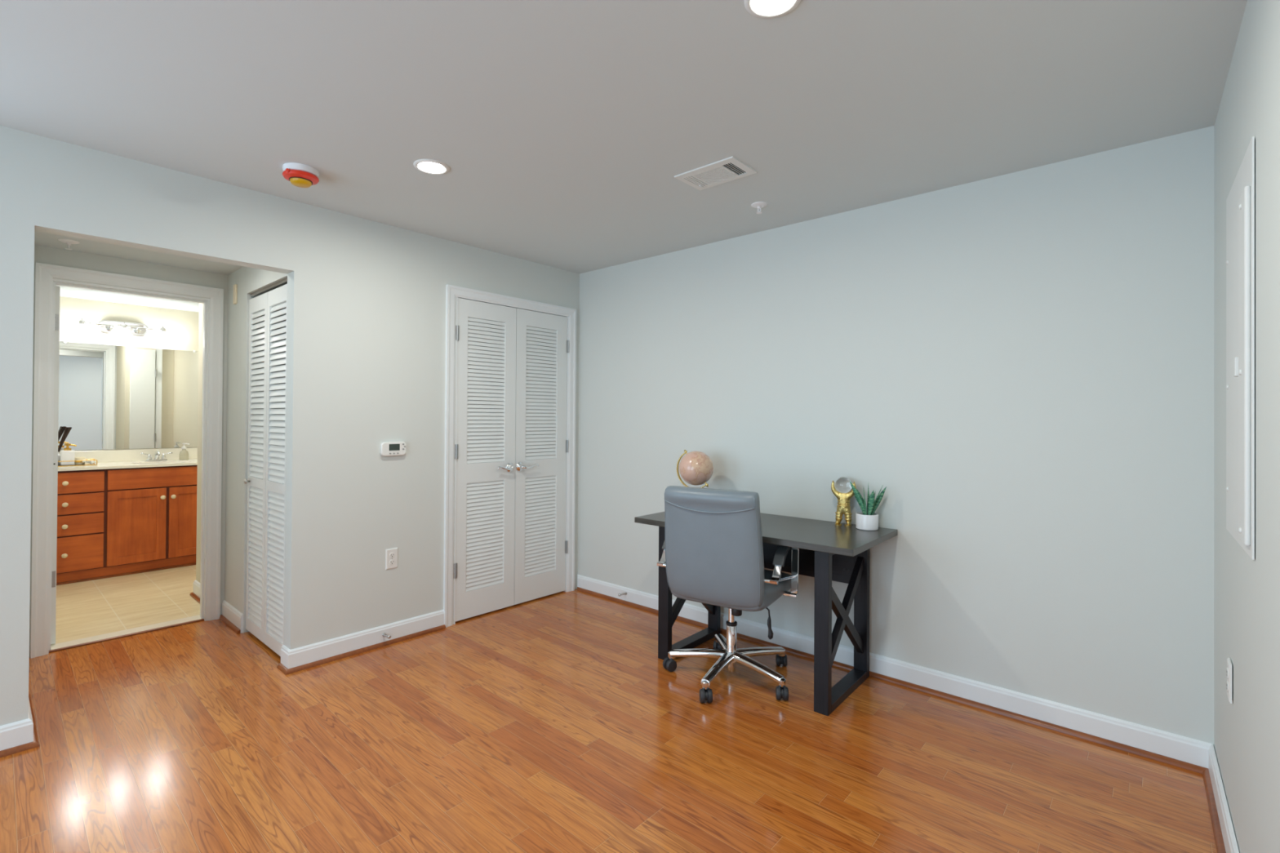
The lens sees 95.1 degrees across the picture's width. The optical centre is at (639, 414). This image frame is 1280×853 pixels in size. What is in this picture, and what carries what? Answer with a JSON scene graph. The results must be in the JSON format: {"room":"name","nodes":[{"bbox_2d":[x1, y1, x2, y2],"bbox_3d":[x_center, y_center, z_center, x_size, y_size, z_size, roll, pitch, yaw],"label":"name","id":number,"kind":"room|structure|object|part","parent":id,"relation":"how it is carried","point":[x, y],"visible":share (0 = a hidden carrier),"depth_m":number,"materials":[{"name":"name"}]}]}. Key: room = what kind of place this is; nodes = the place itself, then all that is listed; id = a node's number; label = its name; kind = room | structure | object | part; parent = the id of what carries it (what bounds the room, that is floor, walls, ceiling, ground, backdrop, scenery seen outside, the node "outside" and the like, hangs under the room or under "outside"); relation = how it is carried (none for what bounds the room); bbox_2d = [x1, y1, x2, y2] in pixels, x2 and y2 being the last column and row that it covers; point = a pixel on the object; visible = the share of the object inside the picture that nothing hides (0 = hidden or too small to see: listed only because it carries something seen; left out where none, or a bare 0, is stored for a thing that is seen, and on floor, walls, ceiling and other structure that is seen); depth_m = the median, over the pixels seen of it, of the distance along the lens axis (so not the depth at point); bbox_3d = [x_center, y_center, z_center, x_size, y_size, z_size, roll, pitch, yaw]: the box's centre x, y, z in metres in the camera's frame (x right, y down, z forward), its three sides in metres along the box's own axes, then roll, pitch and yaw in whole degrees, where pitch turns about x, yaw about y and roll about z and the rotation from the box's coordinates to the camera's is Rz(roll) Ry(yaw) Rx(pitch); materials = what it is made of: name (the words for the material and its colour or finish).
{"room":"home office","nodes":[
{"label":"home office","id":0,"kind":"room"},
{"bbox_2d":[55,284,199,311],"bbox_3d":[-3.752,-1.000,4.460,2.300,0.050,1.550,0,0,41],"label":"ceiling","id":1,"kind":"structure","parent":0,"point":[65,291],"depth_m":4.93,"materials":[{"name":"white paint"}]},
{"bbox_2d":[59,296,199,451],"bbox_3d":[-4.576,0.135,5.175,0.120,2.322,1.550,0,0,41],"label":"wall","id":2,"kind":"structure","parent":0,"point":[181,326],"depth_m":5.16,"materials":[{"name":"beige paint"}]},
{"bbox_2d":[72,318,170,343],"bbox_3d":[-4.483,-0.732,5.083,0.139,0.166,0.638,0,0,41],"label":"vanity light","id":3,"kind":"object","parent":2,"relation":"attached to","point":[124,331],"visible":1,"depth_m":5.07,"materials":[{"name":"white glass"}]},
{"bbox_2d":[72,318,90,337],"bbox_3d":[-4.647,-0.728,4.874,0.108,0.154,0.108,0,0,41],"label":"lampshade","id":4,"kind":"object","parent":3,"relation":"attached to","point":[82,330],"depth_m":4.85,"materials":[{"name":"white glass"}]},
{"bbox_2d":[115,322,132,341],"bbox_3d":[-4.471,-0.726,5.073,0.108,0.154,0.108,0,0,41],"label":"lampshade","id":5,"kind":"object","parent":3,"relation":"attached to","point":[123,330],"depth_m":5.07,"materials":[{"name":"white glass"}]},
{"bbox_2d":[155,325,170,343],"bbox_3d":[-4.296,-0.724,5.271,0.108,0.154,0.108,0,0,41],"label":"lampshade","id":6,"kind":"object","parent":3,"relation":"attached to","point":[162,337],"depth_m":5.25,"materials":[{"name":"white glass"}]},
{"bbox_2d":[57,340,198,450],"bbox_3d":[-4.540,-0.156,5.114,0.010,0.912,1.200,0,0,41],"label":"bathroom mirror","id":7,"kind":"object","parent":2,"relation":"attached to","point":[111,397],"visible":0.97,"depth_m":5.15,"materials":[{"name":"silver mirror"}]},
{"bbox_2d":[58,448,197,463],"bbox_3d":[-4.531,0.357,5.118,0.021,0.102,1.268,0,0,41],"label":"backsplash","id":8,"kind":"structure","parent":2,"relation":"attached to","point":[110,455],"depth_m":5.15,"materials":[{"name":"stone"}]},
{"bbox_2d":[34,231,243,275],"bbox_3d":[-2.603,-0.929,3.103,1.220,0.050,1.140,0,0,41],"label":"ceiling","id":9,"kind":"structure","parent":0,"point":[44,239],"depth_m":3.30,"materials":[{"name":"white paint"}]},
{"bbox_2d":[57,238,79,249],"bbox_3d":[-2.981,-0.885,3.055,0.082,0.043,0.082,0,0,41],"label":"sprinkler","id":10,"kind":"object","parent":9,"relation":"attached to","point":[68,242],"visible":1,"depth_m":3.04,"materials":[{"name":"white metal"}]},
{"bbox_2d":[195,266,287,632],"bbox_3d":[-2.939,0.141,4.369,3.400,2.322,0.550,0,0,41],"label":"wall","id":11,"kind":"structure","parent":0,"point":[249,281],"depth_m":3.62,"materials":[{"name":"white paint"}]},
{"bbox_2d":[189,591,199,603],"bbox_3d":[-2.880,1.291,4.188,0.590,0.020,0.440,0,0,41],"label":"trim","id":12,"kind":"structure","parent":11,"relation":"attached to","point":[193,594],"depth_m":4.13,"materials":[{"name":"brown wood"}]},
{"bbox_2d":[193,579,199,597],"bbox_3d":[-2.867,1.246,4.189,0.574,0.109,0.424,0,0,41],"label":"baseboard","id":13,"kind":"structure","parent":11,"relation":"attached to","point":[196,584],"depth_m":4.16,"materials":[{"name":"white paint"}]},
{"bbox_2d":[219,614,240,634],"bbox_3d":[-2.536,1.290,3.613,0.406,0.020,0.017,0,0,41],"label":"trim","id":14,"kind":"structure","parent":11,"relation":"attached to","point":[225,620],"depth_m":3.59,"materials":[{"name":"brown wood"}]},
{"bbox_2d":[222,600,243,632],"bbox_3d":[-2.526,1.245,3.625,0.406,0.109,0.014,0,0,41],"label":"baseboard","id":15,"kind":"structure","parent":11,"relation":"attached to","point":[231,613],"depth_m":3.59,"materials":[{"name":"white paint"}]},
{"bbox_2d":[233,284,237,304],"bbox_3d":[-2.521,-0.750,3.645,0.045,0.120,0.012,0,0,41],"label":"wall sensor","id":16,"kind":"object","parent":11,"relation":"attached to","point":[235,286],"visible":1,"depth_m":3.63,"materials":[{"name":"beige plastic"}]},
{"bbox_2d":[244,284,287,656],"bbox_3d":[-2.096,0.294,3.280,0.678,1.968,0.060,0,0,41],"label":"door","id":17,"kind":"structure","parent":11,"relation":"in","point":[266,461],"depth_m":3.27,"materials":[{"name":"white paint"}]},
{"bbox_3d":[-2.322,0.393,3.459,0.032,0.032,0.030,0,0,41],"label":"knob","id":18,"kind":"part","parent":17,"relation":"part of","materials":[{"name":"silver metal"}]},
{"bbox_3d":[-2.215,0.294,3.405,0.334,1.968,0.030,0,0,41],"label":"bifold panel","id":19,"kind":"part","parent":17,"relation":"part of","materials":[{"name":"white paint"}]},
{"bbox_3d":[-1.959,0.294,3.179,0.340,1.968,0.030,0,0,41],"label":"bifold panel","id":20,"kind":"part","parent":17,"relation":"part of","materials":[{"name":"white paint"}]},
{"bbox_2d":[250,278,287,297],"bbox_3d":[-2.073,-0.717,3.302,0.686,0.018,0.032,0,0,41],"label":"door track","id":21,"kind":"object","parent":11,"relation":"attached to","point":[284,282],"visible":0.57,"depth_m":3.30,"materials":[{"name":"grey metal"}]},
{"bbox_2d":[29,244,489,657],"bbox_3d":[-2.326,0.109,4.246,0.120,2.391,3.002,0,0,41],"label":"wall","id":22,"kind":"structure","parent":0,"point":[43,255],"depth_m":3.53,"materials":[{"name":"white paint"}]},
{"bbox_2d":[50,285,60,644],"bbox_3d":[-3.539,0.279,3.502,0.710,2.003,0.035,0,0,41],"label":"door","id":23,"kind":"structure","parent":22,"relation":"in","point":[57,288],"depth_m":3.27,"materials":[{"name":"white paint"}]},
{"bbox_2d":[30,262,223,658],"bbox_3d":[-3.000,0.243,3.471,0.138,2.104,0.838,0,0,41],"label":"door frame","id":24,"kind":"structure","parent":22,"relation":"attached to","point":[45,273],"depth_m":3.29,"materials":[{"name":"white paint"}]},
{"bbox_2d":[0,125,579,725],"bbox_3d":[-1.558,0.108,3.288,0.100,2.391,3.420,0,0,41],"label":"wall","id":25,"kind":"structure","parent":0,"point":[366,312],"depth_m":3.08,"materials":[{"name":"white paint"}]},
{"bbox_2d":[0,692,39,757],"bbox_3d":[-2.709,1.281,2.342,0.630,0.020,0.399,0,0,41],"label":"trim","id":26,"kind":"structure","parent":25,"relation":"attached to","point":[35,743],"depth_m":2.26,"materials":[{"name":"brown wood"}]},
{"bbox_2d":[276,624,445,675],"bbox_3d":[-1.529,1.294,3.299,0.128,0.020,0.880,0,0,41],"label":"trim","id":27,"kind":"structure","parent":25,"relation":"attached to","point":[285,670],"depth_m":3.18,"materials":[{"name":"brown wood"}]},
{"bbox_2d":[280,609,444,668],"bbox_3d":[-1.529,1.250,3.311,0.112,0.109,0.863,0,0,41],"label":"baseboard","id":28,"kind":"structure","parent":25,"relation":"attached to","point":[292,658],"depth_m":3.21,"materials":[{"name":"white paint"}]},
{"bbox_2d":[382,632,391,638],"bbox_3d":[-1.423,1.243,3.292,0.072,0.023,0.020,0,0,41],"label":"door stop","id":29,"kind":"object","parent":25,"relation":"attached to","point":[384,633],"visible":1,"depth_m":3.29,"materials":[{"name":"silver metal"}]},
{"bbox_2d":[385,547,397,569],"bbox_3d":[-1.423,0.825,3.359,0.009,0.115,0.070,0,0,41],"label":"wall outlet","id":30,"kind":"object","parent":25,"relation":"attached to","point":[391,554],"visible":1,"depth_m":3.35,"materials":[{"name":"white plastic"}]},
{"bbox_2d":[389,552,395,558],"bbox_3d":[-1.421,0.805,3.358,0.002,0.033,0.033,0,0,41],"label":"socket","id":31,"kind":"object","parent":30,"relation":"attached to","point":[392,555],"depth_m":3.36,"materials":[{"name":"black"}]},
{"bbox_2d":[389,559,395,564],"bbox_3d":[-1.421,0.845,3.357,0.002,0.033,0.033,0,0,41],"label":"socket","id":32,"kind":"object","parent":30,"relation":"attached to","point":[392,562],"depth_m":3.36,"materials":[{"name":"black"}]},
{"bbox_2d":[380,441,406,456],"bbox_3d":[-1.414,0.195,3.358,0.024,0.080,0.147,0,0,41],"label":"thermostat","id":33,"kind":"object","parent":25,"relation":"attached to","point":[388,448],"visible":1,"depth_m":3.35,"materials":[{"name":"white plastic"}]},
{"bbox_2d":[453,297,516,621],"bbox_3d":[-1.003,0.282,3.833,0.082,2.033,0.464,0,0,41],"label":"door","id":34,"kind":"structure","parent":25,"relation":"in","point":[484,565],"depth_m":3.84,"materials":[{"name":"white paint"}]},
{"bbox_3d":[-0.898,0.356,3.927,0.048,0.066,0.154,0,0,41],"label":"lever handle","id":35,"kind":"part","parent":34,"relation":"part of","materials":[{"name":"silver metal"}]},
{"bbox_2d":[443,284,576,627],"bbox_3d":[-0.882,0.257,4.039,0.118,2.112,1.067,0,0,41],"label":"door frame","id":36,"kind":"structure","parent":25,"relation":"attached to","point":[452,291],"depth_m":3.67,"materials":[{"name":"white paint"}]},
{"bbox_2d":[514,308,568,604],"bbox_3d":[-0.689,0.286,4.189,0.082,2.033,0.477,0,0,41],"label":"door","id":37,"kind":"structure","parent":25,"relation":"in","point":[540,544],"depth_m":4.18,"materials":[{"name":"white paint"}]},
{"bbox_3d":[-0.777,0.357,4.063,0.048,0.066,0.172,0,0,41],"label":"lever handle","id":38,"kind":"part","parent":37,"relation":"part of","materials":[{"name":"silver metal"}]},
{"bbox_2d":[0,564,1217,852],"bbox_3d":[-2.159,1.335,2.437,7.370,0.080,5.470,0,0,41],"label":"floor","id":39,"kind":"structure","parent":0,"point":[556,722],"depth_m":2.24,"materials":[{"name":"brown wood"}]},
{"bbox_2d":[50,614,200,649],"bbox_3d":[-3.037,1.291,3.486,0.104,0.008,0.693,0,0,41],"label":"threshold","id":40,"kind":"object","parent":39,"relation":"on","point":[96,637],"visible":0.74,"depth_m":3.45,"materials":[{"name":"stone"}]},
{"bbox_2d":[48,618,204,652],"bbox_3d":[-2.990,1.291,3.445,0.022,0.009,0.693,0,0,41],"label":"threshold","id":41,"kind":"object","parent":39,"relation":"on","point":[200,620],"visible":1,"depth_m":3.41,"materials":[{"name":"brown wood"}]},
{"bbox_2d":[56,465,197,585],"bbox_3d":[-4.314,0.862,4.920,0.601,0.868,1.268,0,0,41],"label":"vanity cabinet","id":42,"kind":"object","parent":39,"relation":"on","point":[112,522],"visible":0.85,"depth_m":4.71,"materials":[{"name":"brown wood"}]},
{"bbox_3d":[-4.361,1.067,4.434,0.028,0.036,0.036,0,0,41],"label":"knob","id":43,"kind":"part","parent":42,"relation":"part of","materials":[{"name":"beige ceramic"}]},
{"bbox_3d":[-4.359,0.848,4.436,0.028,0.036,0.036,0,0,41],"label":"knob","id":44,"kind":"part","parent":42,"relation":"part of","materials":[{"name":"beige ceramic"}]},
{"bbox_3d":[-4.358,0.682,4.437,0.028,0.036,0.036,0,0,41],"label":"knob","id":45,"kind":"part","parent":42,"relation":"part of","materials":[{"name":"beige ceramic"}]},
{"bbox_3d":[-4.357,0.520,4.438,0.028,0.036,0.036,0,0,41],"label":"knob","id":46,"kind":"part","parent":42,"relation":"part of","materials":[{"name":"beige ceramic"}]},
{"bbox_3d":[-4.381,1.064,4.447,0.018,0.265,0.450,0,0,41],"label":"drawer","id":47,"kind":"part","parent":42,"relation":"part of","materials":[{"name":"brown wood"}]},
{"bbox_3d":[-4.379,0.845,4.448,0.018,0.154,0.450,0,0,41],"label":"drawer","id":48,"kind":"part","parent":42,"relation":"part of","materials":[{"name":"brown wood"}]},
{"bbox_3d":[-4.378,0.683,4.449,0.018,0.149,0.450,0,0,41],"label":"drawer","id":49,"kind":"part","parent":42,"relation":"part of","materials":[{"name":"brown wood"}]},
{"bbox_3d":[-4.377,0.520,4.450,0.018,0.158,0.450,0,0,41],"label":"drawer","id":50,"kind":"part","parent":42,"relation":"part of","materials":[{"name":"brown wood"}]},
{"bbox_2d":[57,448,197,471],"bbox_3d":[-4.318,0.410,4.926,0.594,0.207,1.273,0,0,41],"label":"countertop","id":51,"kind":"structure","parent":42,"relation":"on","point":[110,459],"depth_m":5.05,"materials":[{"name":"stone"}]},
{"bbox_2d":[57,458,97,466],"bbox_3d":[-4.548,0.384,4.686,0.176,0.043,0.284,0,0,41],"label":"tray","id":52,"kind":"object","parent":51,"relation":"on","point":[94,460],"visible":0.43,"depth_m":4.68,"materials":[{"name":"gold metal"}]},
{"bbox_2d":[57,426,71,465],"bbox_3d":[-4.624,0.249,4.682,0.056,0.302,0.115,0,0,41],"label":"reed diffuser","id":53,"kind":"object","parent":52,"relation":"on","point":[67,430],"visible":0.53,"depth_m":4.68,"materials":[{"name":"black ceramic"}]},
{"bbox_2d":[57,452,60,465],"bbox_3d":[-4.645,0.347,4.659,0.056,0.105,0.056,0,0,41],"label":"jar","id":54,"kind":"object","parent":53,"relation":"on","point":[59,455],"depth_m":4.65,"materials":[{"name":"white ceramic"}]},
{"bbox_2d":[59,443,76,465],"bbox_3d":[-4.550,0.314,4.660,0.066,0.173,0.092,0,0,41],"label":"lotion bottle","id":55,"kind":"object","parent":52,"relation":"on","point":[67,455],"visible":1,"depth_m":4.64,"materials":[{"name":"white ceramic"}]},
{"bbox_2d":[74,457,84,464],"bbox_3d":[-4.514,0.372,4.717,0.062,0.058,0.062,0,0,41],"label":"candle jar","id":56,"kind":"object","parent":52,"relation":"on","point":[76,458],"visible":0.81,"depth_m":4.70,"materials":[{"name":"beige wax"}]},
{"bbox_2d":[82,459,94,464],"bbox_3d":[-4.453,0.379,4.723,0.073,0.038,0.078,0,0,41],"label":"flower","id":57,"kind":"object","parent":52,"relation":"on","point":[91,461],"visible":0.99,"depth_m":4.71,"materials":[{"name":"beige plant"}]},
{"bbox_2d":[140,450,173,461],"bbox_3d":[-4.306,0.362,5.218,0.162,0.096,0.168,0,0,-2],"label":"faucet","id":58,"kind":"object","parent":51,"relation":"on","point":[157,453],"visible":1,"depth_m":5.21,"materials":[{"name":"silver metal"}]},
{"bbox_3d":[-4.363,0.365,5.172,0.041,0.065,0.081,0,0,41],"label":"handle","id":59,"kind":"part","parent":58,"relation":"part of","materials":[{"name":"silver metal"}]},
{"bbox_3d":[-4.316,0.403,5.227,0.052,0.014,0.150,0,0,41],"label":"deck plate","id":60,"kind":"part","parent":58,"relation":"part of","materials":[{"name":"silver metal"}]},
{"bbox_3d":[-4.278,0.357,5.194,0.143,0.086,0.036,0,0,41],"label":"spout","id":61,"kind":"part","parent":58,"relation":"part of","materials":[{"name":"silver metal"}]},
{"bbox_3d":[-4.268,0.366,5.280,0.041,0.065,0.081,0,0,41],"label":"handle","id":62,"kind":"part","parent":58,"relation":"part of","materials":[{"name":"silver metal"}]},
{"bbox_2d":[178,443,189,460],"bbox_3d":[-4.151,0.335,5.330,0.068,0.154,0.071,0,0,41],"label":"soap dispenser","id":63,"kind":"object","parent":51,"relation":"on","point":[184,454],"visible":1,"depth_m":5.31,"materials":[{"name":"beige plastic"}]},
{"bbox_2d":[178,448,188,460],"bbox_3d":[-4.152,0.361,5.329,0.068,0.102,0.068,0,0,41],"label":"bottle","id":64,"kind":"object","parent":63,"relation":"on","point":[184,455],"depth_m":5.31,"materials":[{"name":"beige plastic"}]},
{"bbox_3d":[-4.096,0.905,4.769,0.018,0.595,0.367,0,0,41],"label":"cabinet door","id":65,"kind":"part","parent":42,"relation":"part of","materials":[{"name":"brown wood"}]},
{"bbox_3d":[-4.099,0.905,4.771,0.010,0.468,0.243,0,0,41],"label":"door panel","id":66,"kind":"part","parent":42,"relation":"part of","materials":[{"name":"brown wood"}]},
{"bbox_3d":[-3.959,0.521,4.923,0.018,0.158,0.772,0,0,41],"label":"false drawer","id":67,"kind":"part","parent":42,"relation":"part of","materials":[{"name":"brown wood"}]},
{"bbox_3d":[-3.834,0.908,5.065,0.018,0.595,0.386,0,0,41],"label":"cabinet door","id":68,"kind":"part","parent":42,"relation":"part of","materials":[{"name":"brown wood"}]},
{"bbox_3d":[-3.837,0.908,5.068,0.010,0.468,0.262,0,0,41],"label":"door panel","id":69,"kind":"part","parent":42,"relation":"part of","materials":[{"name":"brown wood"}]},
{"bbox_2d":[656,485,799,702],"bbox_3d":[0.449,0.830,2.929,0.665,0.969,0.662,0,0,31],"label":"office chair","id":70,"kind":"object","parent":39,"relation":"on","point":[713,546],"visible":1,"depth_m":2.71,"materials":[{"name":"grey leather"}]},
{"bbox_3d":[0.187,0.739,3.053,0.034,0.270,0.342,0,0,31],"label":"armrest","id":71,"kind":"part","parent":70,"relation":"part of","materials":[{"name":"silver metal"}]},
{"bbox_3d":[0.289,1.220,2.986,0.295,0.068,0.055,0,0,13],"label":"arm","id":72,"kind":"part","parent":70,"relation":"part of","materials":[{"name":"silver metal"}]},
{"bbox_3d":[0.329,0.614,2.729,0.495,0.541,0.144,0,0,31],"label":"backrest","id":73,"kind":"part","parent":70,"relation":"part of","materials":[{"name":"grey leather"}]},
{"bbox_3d":[0.368,1.219,2.796,0.055,0.068,0.295,0,0,31],"label":"arm","id":74,"kind":"part","parent":70,"relation":"part of","materials":[{"name":"silver metal"}]},
{"bbox_3d":[0.446,1.221,3.121,0.055,0.068,0.295,0,0,-5],"label":"arm","id":75,"kind":"part","parent":70,"relation":"part of","materials":[{"name":"silver metal"}]},
{"bbox_3d":[0.480,0.848,2.976,0.494,0.126,0.543,0,0,31],"label":"seat","id":76,"kind":"part","parent":70,"relation":"part of","materials":[{"name":"grey leather"}]},
{"bbox_3d":[0.477,0.957,2.885,0.052,0.055,0.052,0,0,31],"label":"tension knob","id":77,"kind":"part","parent":70,"relation":"part of","materials":[{"name":"black plastic"}]},
{"bbox_3d":[0.574,1.220,2.812,0.055,0.068,0.295,1,0,-41],"label":"arm","id":78,"kind":"part","parent":70,"relation":"part of","materials":[{"name":"silver metal"}]},
{"bbox_3d":[0.622,1.222,3.013,0.295,0.068,0.055,1,0,-23],"label":"arm","id":79,"kind":"part","parent":70,"relation":"part of","materials":[{"name":"silver metal"}]},
{"bbox_3d":[0.576,1.002,2.866,0.160,0.166,0.026,0,0,31],"label":"lever","id":80,"kind":"part","parent":70,"relation":"part of","materials":[{"name":"black plastic"}]},
{"bbox_3d":[0.682,0.740,2.750,0.034,0.270,0.342,0,0,31],"label":"armrest","id":81,"kind":"part","parent":70,"relation":"part of","materials":[{"name":"silver metal"}]},
{"bbox_2d":[634,511,897,715],"bbox_3d":[0.620,0.940,3.048,1.198,0.753,0.603,0,0,40],"label":"desk","id":82,"kind":"object","parent":39,"relation":"on","point":[828,552],"visible":0.74,"depth_m":2.88,"materials":[{"name":"black wood"}]},
{"bbox_3d":[0.137,0.952,3.157,0.066,0.724,0.038,0,0,40],"label":"leg","id":83,"kind":"part","parent":82,"relation":"part of","materials":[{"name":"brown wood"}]},
{"bbox_3d":[0.290,1.298,3.341,0.066,0.036,0.447,0,0,40],"label":"foot rail","id":84,"kind":"part","parent":82,"relation":"part of","materials":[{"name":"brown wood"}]},
{"bbox_2d":[676,449,713,488],"bbox_3d":[0.330,0.386,3.444,0.202,0.356,0.202,0,0,-10],"label":"desk globe","id":85,"kind":"object","parent":82,"relation":"on","point":[695,468],"visible":0.88,"depth_m":3.38,"materials":[{"name":"stone"}]},
{"bbox_3d":[0.449,0.956,3.528,0.066,0.724,0.038,0,0,40],"label":"leg","id":86,"kind":"part","parent":82,"relation":"part of","materials":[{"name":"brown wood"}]},
{"bbox_3d":[0.786,0.729,3.244,0.814,0.269,0.018,0,0,40],"label":"modesty panel","id":87,"kind":"part","parent":82,"relation":"part of","materials":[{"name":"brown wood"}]},
{"bbox_3d":[0.809,0.953,2.590,0.066,0.724,0.038,0,0,40],"label":"leg","id":88,"kind":"part","parent":82,"relation":"part of","materials":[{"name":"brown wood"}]},
{"bbox_2d":[831,476,856,526],"bbox_3d":[1.044,0.443,3.003,0.088,0.246,0.100,1,0,-21],"label":"figurine","id":89,"kind":"object","parent":82,"relation":"on","point":[842,485],"visible":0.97,"depth_m":2.98,"materials":[{"name":"gold metal"}]},
{"bbox_3d":[0.964,1.299,2.774,0.066,0.036,0.447,0,0,40],"label":"foot rail","id":90,"kind":"part","parent":82,"relation":"part of","materials":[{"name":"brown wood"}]},
{"bbox_3d":[1.122,0.957,2.961,0.066,0.724,0.038,0,0,40],"label":"leg","id":91,"kind":"part","parent":82,"relation":"part of","materials":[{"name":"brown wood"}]},
{"bbox_2d":[849,480,886,530],"bbox_3d":[1.129,0.448,2.908,0.158,0.236,0.105,0,0,41],"label":"potted plant","id":92,"kind":"object","parent":82,"relation":"on","point":[867,519],"visible":1,"depth_m":2.89,"materials":[{"name":"green plant"}]},
{"bbox_3d":[1.128,0.528,2.908,0.105,0.076,0.105,0,0,41],"label":"pot","id":93,"kind":"part","parent":92,"relation":"part of","materials":[{"name":"white ceramic"}]},
{"bbox_2d":[0,0,1247,273],"bbox_3d":[-2.173,-1.146,2.478,7.450,0.100,5.470,0,0,41],"label":"ceiling","id":94,"kind":"structure","parent":0,"point":[563,130],"depth_m":2.00,"materials":[{"name":"white paint"}]},
{"bbox_2d":[282,162,319,187],"bbox_3d":[-1.508,-1.054,2.604,0.142,0.075,0.142,0,0,41],"label":"smoke detector","id":95,"kind":"object","parent":94,"relation":"attached to","point":[300,175],"visible":1,"depth_m":2.56,"materials":[{"name":"red plastic"}]},
{"bbox_2d":[288,177,312,184],"bbox_3d":[-1.508,-1.040,2.604,0.092,0.006,0.092,0,0,41],"label":"smoke detector","id":96,"kind":"object","parent":95,"relation":"attached to","point":[294,180],"depth_m":2.58,"materials":[{"name":"yellow plastic"}]},
{"bbox_3d":[-1.508,-1.077,2.604,0.142,0.027,0.142,0,0,41],"label":"plate","id":97,"kind":"part","parent":95,"relation":"part of","materials":[{"name":"white plastic"}]},
{"bbox_2d":[413,159,449,174],"bbox_3d":[-0.912,-1.084,2.564,0.150,0.007,0.150,0,0,41],"label":"recessed light","id":98,"kind":"object","parent":94,"relation":"in","point":[426,166],"visible":1,"depth_m":2.56,"materials":[{"name":"white glass"}]},
{"bbox_2d":[674,155,757,191],"bbox_3d":[0.337,-1.073,2.621,0.310,0.012,0.200,0,0,41],"label":"ceiling vent","id":99,"kind":"object","parent":94,"relation":"in","point":[729,169],"visible":1,"depth_m":2.61,"materials":[{"name":"metal"}]},
{"bbox_2d":[751,201,767,213],"bbox_3d":[0.609,-1.053,2.994,0.082,0.043,0.082,0,0,41],"label":"sprinkler","id":100,"kind":"object","parent":94,"relation":"attached to","point":[758,205],"visible":1,"depth_m":2.98,"materials":[{"name":"white metal"}]},
{"bbox_2d":[743,0,800,18],"bbox_3d":[0.347,-1.082,1.525,0.150,0.007,0.150,0,0,41],"label":"recessed light","id":101,"kind":"object","parent":94,"relation":"in","point":[762,9],"visible":1,"depth_m":1.55,"materials":[{"name":"white glass"}]},
{"bbox_2d":[488,125,1214,745],"bbox_3d":[0.482,0.124,3.686,5.070,2.391,0.120,0,0,41],"label":"wall","id":102,"kind":"structure","parent":0,"point":[1023,361],"depth_m":2.68,"materials":[{"name":"white paint"}]},
{"bbox_2d":[577,586,1207,773],"bbox_3d":[0.802,1.309,3.280,3.423,0.020,0.017,0,0,41],"label":"trim","id":103,"kind":"structure","parent":102,"relation":"attached to","point":[1159,757],"depth_m":2.64,"materials":[{"name":"brown wood"}]},
{"bbox_2d":[577,573,1212,768],"bbox_3d":[0.813,1.264,3.292,3.450,0.109,0.014,0,0,41],"label":"baseboard","id":104,"kind":"structure","parent":102,"relation":"attached to","point":[1175,746],"depth_m":2.64,"materials":[{"name":"white paint"}]},
{"bbox_2d":[1213,0,1279,852],"bbox_3d":[0.479,0.102,0.119,0.140,2.391,5.474,0,0,40],"label":"wall","id":105,"kind":"structure","parent":0,"point":[1246,590],"depth_m":1.40,"materials":[{"name":"white paint"}]},
{"bbox_2d":[1202,768,1226,852],"bbox_3d":[0.407,1.287,0.179,0.017,0.020,5.188,0,0,40],"label":"trim","id":106,"kind":"structure","parent":105,"relation":"attached to","point":[1219,840],"depth_m":1.91,"materials":[{"name":"brown wood"}]},
{"bbox_2d":[1208,743,1239,852],"bbox_3d":[0.424,1.242,0.174,0.014,0.109,5.201,0,0,40],"label":"baseboard","id":107,"kind":"structure","parent":105,"relation":"attached to","point":[1224,818],"depth_m":1.85,"materials":[{"name":"white paint"}]},
{"bbox_2d":[1226,657,1231,703],"bbox_3d":[1.768,0.795,1.757,0.009,0.115,0.070,0,0,41],"label":"wall outlet","id":108,"kind":"object","parent":105,"relation":"attached to","point":[1228,660],"visible":1,"depth_m":1.74,"materials":[{"name":"white plastic"}]},
{"bbox_2d":[1226,136,1254,559],"bbox_3d":[1.645,-0.160,1.620,0.020,1.023,0.530,0,0,40],"label":"electrical panel","id":109,"kind":"object","parent":105,"relation":"attached to","point":[1240,202],"visible":1,"depth_m":1.48,"materials":[{"name":"paint"}]},
{"bbox_3d":[1.657,-0.119,1.629,0.005,0.855,0.261,0,0,40],"label":"breaker door","id":110,"kind":"part","parent":109,"relation":"part of","materials":[{"name":"paint"}]},
{"bbox_3d":[-3.909,0.094,3.363,3.520,2.391,0.418,0,0,41],"label":"wall","id":111,"kind":"structure","parent":0,"visible":0},
{"bbox_2d":[0,698,33,751],"bbox_3d":[-2.721,1.236,2.342,0.614,0.109,0.382,0,0,41],"label":"baseboard","id":112,"kind":"structure","parent":111,"relation":"attached to","point":[15,734],"depth_m":2.25,"materials":[{"name":"white paint"}]}
]}

